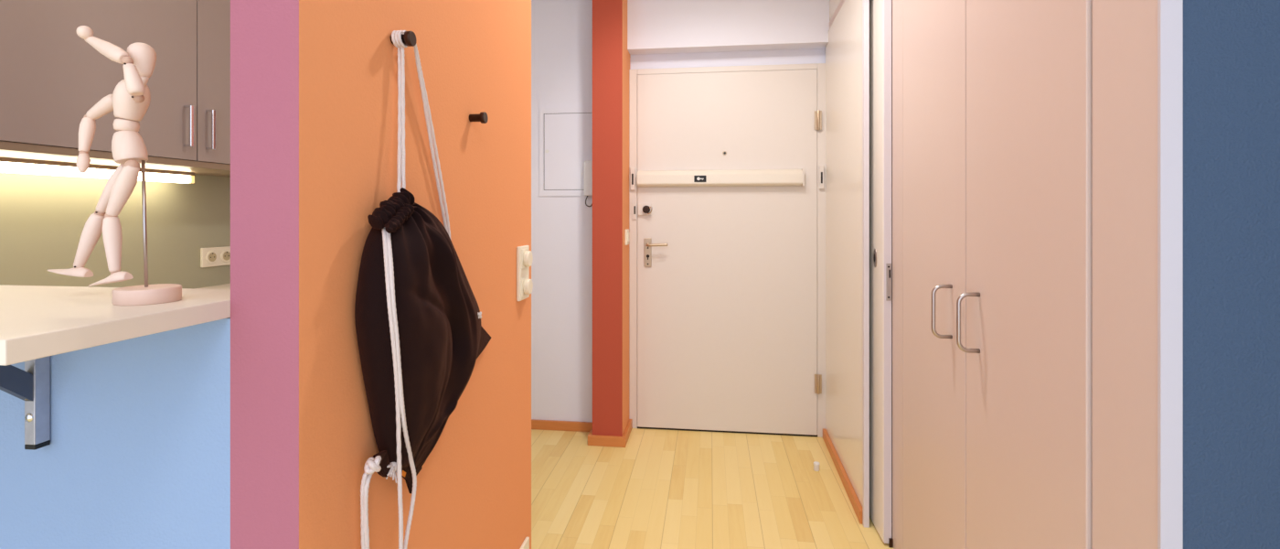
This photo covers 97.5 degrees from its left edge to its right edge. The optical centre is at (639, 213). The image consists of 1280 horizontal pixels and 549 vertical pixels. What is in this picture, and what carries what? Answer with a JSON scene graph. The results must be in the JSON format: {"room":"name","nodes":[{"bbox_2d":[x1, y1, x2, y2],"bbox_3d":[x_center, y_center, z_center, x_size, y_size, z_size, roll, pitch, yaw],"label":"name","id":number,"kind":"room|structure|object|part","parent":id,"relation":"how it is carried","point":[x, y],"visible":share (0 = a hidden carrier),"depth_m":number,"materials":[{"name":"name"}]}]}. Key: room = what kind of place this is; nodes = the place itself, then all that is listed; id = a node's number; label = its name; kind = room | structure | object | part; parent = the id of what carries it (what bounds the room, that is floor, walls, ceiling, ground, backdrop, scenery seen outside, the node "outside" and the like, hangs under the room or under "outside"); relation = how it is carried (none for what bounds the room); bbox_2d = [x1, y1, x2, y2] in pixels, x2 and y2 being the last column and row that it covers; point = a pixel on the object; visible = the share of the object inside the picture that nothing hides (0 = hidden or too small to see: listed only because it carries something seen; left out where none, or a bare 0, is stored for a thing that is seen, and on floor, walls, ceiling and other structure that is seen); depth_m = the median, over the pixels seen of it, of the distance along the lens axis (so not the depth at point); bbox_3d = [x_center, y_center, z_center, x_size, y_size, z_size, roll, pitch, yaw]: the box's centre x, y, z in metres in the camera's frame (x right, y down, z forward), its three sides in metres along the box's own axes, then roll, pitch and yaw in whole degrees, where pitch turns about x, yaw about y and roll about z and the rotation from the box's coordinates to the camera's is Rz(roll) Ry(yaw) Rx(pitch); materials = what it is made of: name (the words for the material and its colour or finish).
{"room":"apartment entrance hallway","nodes":[
{"label":"apartment entrance hallway","id":0,"kind":"room"},
{"bbox_2d":[0,317,230,548],"bbox_3d":[-1.265,0.669,0.881,1.471,1.062,0.097,0,0,7],"label":"wall","id":1,"kind":"structure","parent":0,"point":[137,455],"depth_m":0.76,"materials":[{"name":"blue paint"}]},
{"bbox_2d":[0,355,50,449],"bbox_3d":[-0.833,0.228,0.675,0.016,0.180,0.202,0,0,7],"label":"bracket","id":2,"kind":"object","parent":1,"relation":"attached to","point":[32,385],"visible":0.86,"depth_m":0.76,"materials":[{"name":"metal"}]},
{"bbox_2d":[0,285,230,365],"bbox_3d":[-1.106,0.125,0.739,1.121,0.024,0.332,0,0,7],"label":"countertop","id":3,"kind":"structure","parent":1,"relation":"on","point":[37,321],"depth_m":0.64,"materials":[{"name":"beige laminate"}]},
{"bbox_2d":[47,25,181,305],"bbox_3d":[-0.703,-0.062,0.733,0.205,0.351,0.071,0,0,7],"label":"mannequin","id":4,"kind":"object","parent":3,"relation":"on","point":[130,100],"visible":1,"depth_m":0.72},
{"bbox_3d":[-0.728,-0.145,0.762,0.047,0.034,0.019,0,0,7],"label":"arm","id":5,"kind":"part","parent":4,"relation":"part of","materials":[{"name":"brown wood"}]},
{"bbox_3d":[-0.629,-0.167,0.698,0.024,0.040,0.018,0,0,7],"label":"arm","id":6,"kind":"part","parent":4,"relation":"part of","materials":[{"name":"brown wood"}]},
{"bbox_3d":[-0.645,0.010,0.731,0.017,0.170,0.004,0,0,35],"label":"rod","id":7,"kind":"part","parent":4,"relation":"part of","materials":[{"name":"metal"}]},
{"bbox_2d":[0,171,230,287],"bbox_3d":[-1.965,-0.075,1.607,0.100,2.550,3.900,0,0,7],"label":"wall","id":8,"kind":"structure","parent":0,"point":[43,218],"depth_m":1.96,"materials":[{"name":"yellow paint"}]},
{"bbox_2d":[0,0,230,177],"bbox_3d":[-1.695,-0.531,1.870,0.371,0.738,1.390,0,0,7],"label":"upper cabinet","id":9,"kind":"object","parent":8,"relation":"attached to","point":[50,77],"visible":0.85,"depth_m":1.66,"materials":[{"name":"beige laminate"}]},
{"bbox_2d":[0,157,117,178],"bbox_3d":[-1.812,-0.140,1.753,0.032,0.043,0.317,0,0,7],"label":"lamp","id":10,"kind":"object","parent":9,"relation":"attached to","point":[10,165],"depth_m":1.72,"materials":[{"name":"white plastic"}]},
{"bbox_2d":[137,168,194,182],"bbox_3d":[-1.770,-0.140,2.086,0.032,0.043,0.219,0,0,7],"label":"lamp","id":11,"kind":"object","parent":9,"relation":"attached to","point":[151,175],"depth_m":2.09,"materials":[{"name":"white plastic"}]},
{"bbox_3d":[-1.521,-0.297,1.892,0.031,0.142,0.012,0,0,7],"label":"handle","id":12,"kind":"part","parent":9,"relation":"part of","materials":[{"name":"silver metal"}]},
{"bbox_3d":[-1.510,-0.297,1.975,0.031,0.142,0.012,0,0,7],"label":"handle","id":13,"kind":"part","parent":9,"relation":"part of","materials":[{"name":"silver metal"}]},
{"bbox_3d":[-1.502,-0.542,2.241,0.018,0.716,0.598,0,0,7],"label":"door","id":14,"kind":"part","parent":9,"relation":"part of","materials":[{"name":"brown wood"}]},
{"bbox_2d":[200,245,230,267],"bbox_3d":[-1.808,0.181,2.382,0.019,0.081,0.142,0,0,7],"label":"socket","id":15,"kind":"object","parent":8,"relation":"attached to","point":[212,256],"visible":0.63,"depth_m":2.38,"materials":[{"name":"beige plastic"}]},
{"bbox_2d":[230,0,531,548],"bbox_3d":[-0.433,-0.075,1.207,0.099,2.550,0.952,0,0,7],"label":"wall partition","id":16,"kind":"structure","parent":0,"point":[314,83],"depth_m":0.84,"materials":[{"name":"orange paint"}]},
{"bbox_2d":[390,31,416,46],"bbox_3d":[-0.398,-0.293,0.942,0.036,0.025,0.025,0,0,7],"label":"coat hook","id":17,"kind":"object","parent":16,"relation":"attached to","point":[409,38],"visible":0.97,"depth_m":0.93,"materials":[{"name":"brown metal"}]},
{"bbox_2d":[354,30,490,548],"bbox_3d":[-0.351,0.158,1.075,0.092,0.932,0.507,0,0,7],"label":"drawstring bag","id":18,"kind":"object","parent":17,"relation":"hanging from","point":[421,336],"visible":0.98,"depth_m":0.89,"materials":[{"name":"black fabric"}]},
{"bbox_3d":[-0.410,0.473,0.840,0.013,0.192,0.027,0,0,7],"label":"cord","id":19,"kind":"part","parent":18,"relation":"part of","materials":[{"name":"white fabric"}]},
{"bbox_3d":[-0.407,0.476,0.843,0.013,0.186,0.030,0,0,7],"label":"cord","id":20,"kind":"part","parent":18,"relation":"part of","materials":[{"name":"white fabric"}]},
{"bbox_3d":[-0.384,0.319,0.863,0.030,0.608,0.066,0,0,-8],"label":"cord","id":21,"kind":"part","parent":18,"relation":"part of","materials":[{"name":"white fabric"}]},
{"bbox_3d":[-0.398,-0.154,0.929,0.008,0.277,0.045,0,0,-23],"label":"cord","id":22,"kind":"part","parent":18,"relation":"part of","materials":[{"name":"white fabric"}]},
{"bbox_3d":[-0.381,0.319,0.882,0.030,0.610,0.097,0,0,-4],"label":"cord","id":23,"kind":"part","parent":18,"relation":"part of","materials":[{"name":"white fabric"}]},
{"bbox_3d":[-0.394,-0.153,0.933,0.008,0.272,0.032,0,0,-28],"label":"cord","id":24,"kind":"part","parent":18,"relation":"part of","materials":[{"name":"white fabric"}]},
{"bbox_3d":[-0.389,-0.114,1.042,0.010,0.371,0.189,0,0,1],"label":"cord","id":25,"kind":"part","parent":18,"relation":"part of","materials":[{"name":"white fabric"}]},
{"bbox_3d":[-0.390,-0.112,1.054,0.007,0.381,0.185,0,0,2],"label":"cord","id":26,"kind":"part","parent":18,"relation":"part of","materials":[{"name":"white fabric"}]},
{"bbox_2d":[469,111,488,123],"bbox_3d":[-0.360,-0.213,1.246,0.036,0.025,0.025,0,0,7],"label":"coat hook","id":27,"kind":"object","parent":16,"relation":"attached to","point":[482,117],"visible":1,"depth_m":1.24,"materials":[{"name":"brown metal"}]},
{"bbox_2d":[519,536,529,548],"bbox_3d":[-0.329,0.974,1.586,0.013,0.082,0.082,0,0,7],"label":"wall socket","id":28,"kind":"object","parent":16,"relation":"attached to","point":[526,543],"visible":1,"depth_m":1.60,"materials":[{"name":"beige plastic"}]},
{"bbox_2d":[516,245,533,300],"bbox_3d":[-0.322,0.165,1.584,0.027,0.151,0.081,0,0,7],"label":"light switch","id":29,"kind":"object","parent":16,"relation":"attached to","point":[524,255],"visible":1,"depth_m":1.56,"materials":[{"name":"beige plastic"}]},
{"bbox_3d":[-0.325,0.204,1.584,0.004,0.056,0.054,0,0,7],"label":"dial plate","id":30,"kind":"part","parent":29,"relation":"part of","materials":[{"name":"beige plastic"}]},
{"bbox_3d":[-0.325,0.126,1.584,0.004,0.056,0.054,0,0,7],"label":"dial plate","id":31,"kind":"part","parent":29,"relation":"part of","materials":[{"name":"beige plastic"}]},
{"bbox_2d":[592,0,630,436],"bbox_3d":[-0.151,-0.075,3.068,0.159,2.550,0.310,0,0,7],"label":"wall pillar","id":32,"kind":"structure","parent":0,"point":[611,55],"depth_m":2.92,"materials":[{"name":"paint"}]},
{"bbox_2d":[587,418,632,447],"bbox_3d":[-0.156,1.174,3.038,0.198,0.052,0.280,0,0,7],"label":"baseboard","id":33,"kind":"structure","parent":32,"relation":"attached to","point":[592,439],"depth_m":2.90,"materials":[{"name":"brown wood"}]},
{"bbox_2d":[624,228,629,245],"bbox_3d":[-0.068,0.123,3.027,0.016,0.083,0.080,0,0,7],"label":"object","id":34,"kind":"object","parent":32,"relation":"attached to","point":[626,231],"visible":1,"depth_m":2.99,"materials":[{"name":"beige plastic"}]},
{"bbox_2d":[531,0,829,421],"bbox_3d":[-0.339,-0.075,3.242,2.720,2.550,0.250,0,0,7],"label":"wall","id":35,"kind":"structure","parent":0,"point":[561,30],"depth_m":3.12,"materials":[{"name":"white paint"}]},
{"bbox_2d":[531,418,592,431],"bbox_3d":[-0.977,1.175,3.187,1.468,0.050,0.018,0,0,7],"label":"baseboard","id":36,"kind":"structure","parent":35,"relation":"attached to","point":[542,424],"depth_m":3.11,"materials":[{"name":"brown wood"}]},
{"bbox_2d":[539,106,592,195],"bbox_3d":[-0.390,-0.347,3.120,0.350,0.495,0.008,0,0,7],"label":"electrical panel","id":37,"kind":"object","parent":35,"relation":"attached to","point":[565,133],"visible":0.73,"depth_m":3.12,"materials":[{"name":"white paint"}]},
{"bbox_2d":[584,160,592,206],"bbox_3d":[-0.271,-0.164,3.075,0.066,0.252,0.054,0,0,7],"label":"intercom","id":38,"kind":"object","parent":35,"relation":"attached to","point":[588,165],"visible":0.7,"depth_m":3.05,"materials":[{"name":"white plastic"}]},
{"bbox_2d":[531,427,893,548],"bbox_3d":[-0.204,1.230,0.378,3.900,0.060,5.900,0,0,7],"label":"floor","id":39,"kind":"structure","parent":0,"point":[665,488],"depth_m":2.40,"materials":[{"name":"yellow wood"}]},
{"bbox_2d":[813,460,819,470],"bbox_3d":[0.828,1.182,2.632,0.028,0.036,0.028,0,0,7],"label":"door stop","id":40,"kind":"object","parent":39,"relation":"on","point":[816,463],"visible":1,"depth_m":2.62,"materials":[{"name":"white plastic"}]},
{"bbox_2d":[892,0,1157,548],"bbox_3d":[1.106,-0.050,1.397,0.652,2.500,1.214,0,0,7],"label":"wardrobe","id":41,"kind":"object","parent":39,"relation":"on","point":[1025,132],"visible":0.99,"depth_m":1.16,"materials":[{"name":"beige paint"}]},
{"bbox_3d":[0.929,-0.050,1.972,0.048,2.500,0.118,0,0,7],"label":"panel","id":42,"kind":"part","parent":41,"relation":"part of","materials":[{"name":"beige paint"}]},
{"bbox_3d":[0.873,-0.075,1.676,0.016,2.450,0.471,0,0,7],"label":"door","id":43,"kind":"part","parent":41,"relation":"part of","materials":[{"name":"beige paint"}]},
{"bbox_3d":[0.820,0.265,1.527,0.052,0.147,0.010,0,0,7],"label":"handle","id":44,"kind":"part","parent":41,"relation":"part of","materials":[{"name":"metal"}]},
{"bbox_3d":[0.801,0.265,1.371,0.052,0.147,0.010,0,0,7],"label":"handle","id":45,"kind":"part","parent":41,"relation":"part of","materials":[{"name":"metal"}]},
{"bbox_3d":[0.815,-0.075,1.208,0.016,2.450,0.464,0,0,7],"label":"door","id":46,"kind":"part","parent":41,"relation":"part of","materials":[{"name":"beige paint"}]},
{"bbox_3d":[0.784,-0.050,0.900,0.018,2.500,0.147,0,0,7],"label":"filler panel","id":47,"kind":"part","parent":41,"relation":"part of","materials":[{"name":"beige paint"}]},
{"bbox_3d":[-1.560,0.770,2.136,0.568,0.860,1.950,0,0,7],"label":"base cabinet","id":48,"kind":"object","parent":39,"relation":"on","visible":0},
{"bbox_2d":[195,283,230,288],"bbox_3d":[-1.546,0.323,2.134,0.600,0.035,2.050,0,0,7],"label":"countertop","id":49,"kind":"structure","parent":48,"relation":"on","point":[227,285],"depth_m":2.33,"materials":[{"name":"beige laminate"}]},
{"bbox_2d":[630,47,825,69],"bbox_3d":[1.012,-0.075,3.131,2.170,2.550,0.135,0,0,7],"label":"wall","id":50,"kind":"structure","parent":0,"point":[808,56],"depth_m":3.13,"materials":[{"name":"white paint"}]},
{"bbox_2d":[629,63,825,437],"bbox_3d":[0.470,0.194,3.074,1.072,2.012,0.113,0,0,7],"label":"door","id":51,"kind":"structure","parent":50,"relation":"in","point":[727,165],"depth_m":3.08,"materials":[{"name":"white paint"}]},
{"bbox_3d":[-0.031,-0.020,3.144,0.020,0.100,0.010,0,0,7],"label":"strike plate","id":52,"kind":"part","parent":51,"relation":"part of","materials":[{"name":"white paint"}]},
{"bbox_3d":[0.035,-0.026,3.110,0.042,0.042,0.028,0,0,7],"label":"lock knob","id":53,"kind":"part","parent":51,"relation":"part of","materials":[{"name":"brown metal"}]},
{"bbox_3d":[0.044,0.213,3.130,0.040,0.158,0.009,0,0,7],"label":"handle plate","id":54,"kind":"part","parent":51,"relation":"part of","materials":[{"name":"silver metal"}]},
{"bbox_3d":[0.092,0.170,3.094,0.124,0.020,0.059,0,0,7],"label":"handle lever","id":55,"kind":"part","parent":51,"relation":"part of","materials":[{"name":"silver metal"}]},
{"bbox_2d":[825,0,862,505],"bbox_3d":[0.941,-0.075,2.599,0.012,2.550,0.869,0,0,9],"label":"wall","id":56,"kind":"structure","parent":0,"point":[844,46],"depth_m":2.53,"materials":[{"name":"beige paint"}]},
{"bbox_2d":[828,0,844,29],"bbox_3d":[0.943,-0.987,2.599,0.010,0.037,0.869,0,0,9],"label":"trim","id":57,"kind":"structure","parent":56,"relation":"attached to","point":[841,2],"depth_m":2.75,"materials":[{"name":"beige paint"}]},
{"bbox_2d":[822,427,862,523],"bbox_3d":[0.925,1.175,2.595,0.018,0.050,0.852,0,0,9],"label":"baseboard","id":58,"kind":"structure","parent":56,"relation":"attached to","point":[853,497],"depth_m":2.48,"materials":[{"name":"brown wood"}]},
{"bbox_2d":[862,0,869,527],"bbox_3d":[0.869,-0.075,2.161,0.020,2.550,0.020,0,0,7],"label":"trim","id":59,"kind":"structure","parent":56,"relation":"attached to","point":[865,3],"depth_m":2.15,"materials":[{"name":"white paint"}]},
{"bbox_2d":[869,0,893,547],"bbox_3d":[0.942,0.180,2.410,0.034,2.040,0.782,0,0,7],"label":"door","id":60,"kind":"structure","parent":56,"relation":"in","point":[880,10],"depth_m":2.06,"materials":[{"name":"beige paint"}]},
{"bbox_3d":[0.892,0.166,2.130,0.004,0.070,0.044,0,0,7],"label":"flush pull","id":61,"kind":"part","parent":60,"relation":"part of","materials":[{"name":"metal"}]},
{"bbox_3d":[0.898,0.245,2.028,0.017,0.134,0.003,0,0,7],"label":"lock plate","id":62,"kind":"part","parent":60,"relation":"part of","materials":[{"name":"metal"}]},
{"bbox_2d":[891,0,892,522],"bbox_3d":[1.037,-0.075,2.440,0.050,2.550,1.100,0,0,7],"label":"wall","id":63,"kind":"structure","parent":0,"point":[891,0],"depth_m":2.18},
{"bbox_2d":[1183,0,1279,548],"bbox_3d":[1.301,-0.075,0.802,1.017,2.550,0.084,0,0,7],"label":"wall","id":64,"kind":"structure","parent":0,"point":[1232,48],"depth_m":0.82,"materials":[{"name":"blue paint"}]},
{"bbox_2d":[1157,0,1183,548],"bbox_3d":[0.777,-0.075,0.823,0.029,2.550,0.006,0,0,7],"label":"trim","id":65,"kind":"structure","parent":64,"relation":"attached to","point":[1169,12],"depth_m":0.82,"materials":[{"name":"white paint"}]}
]}

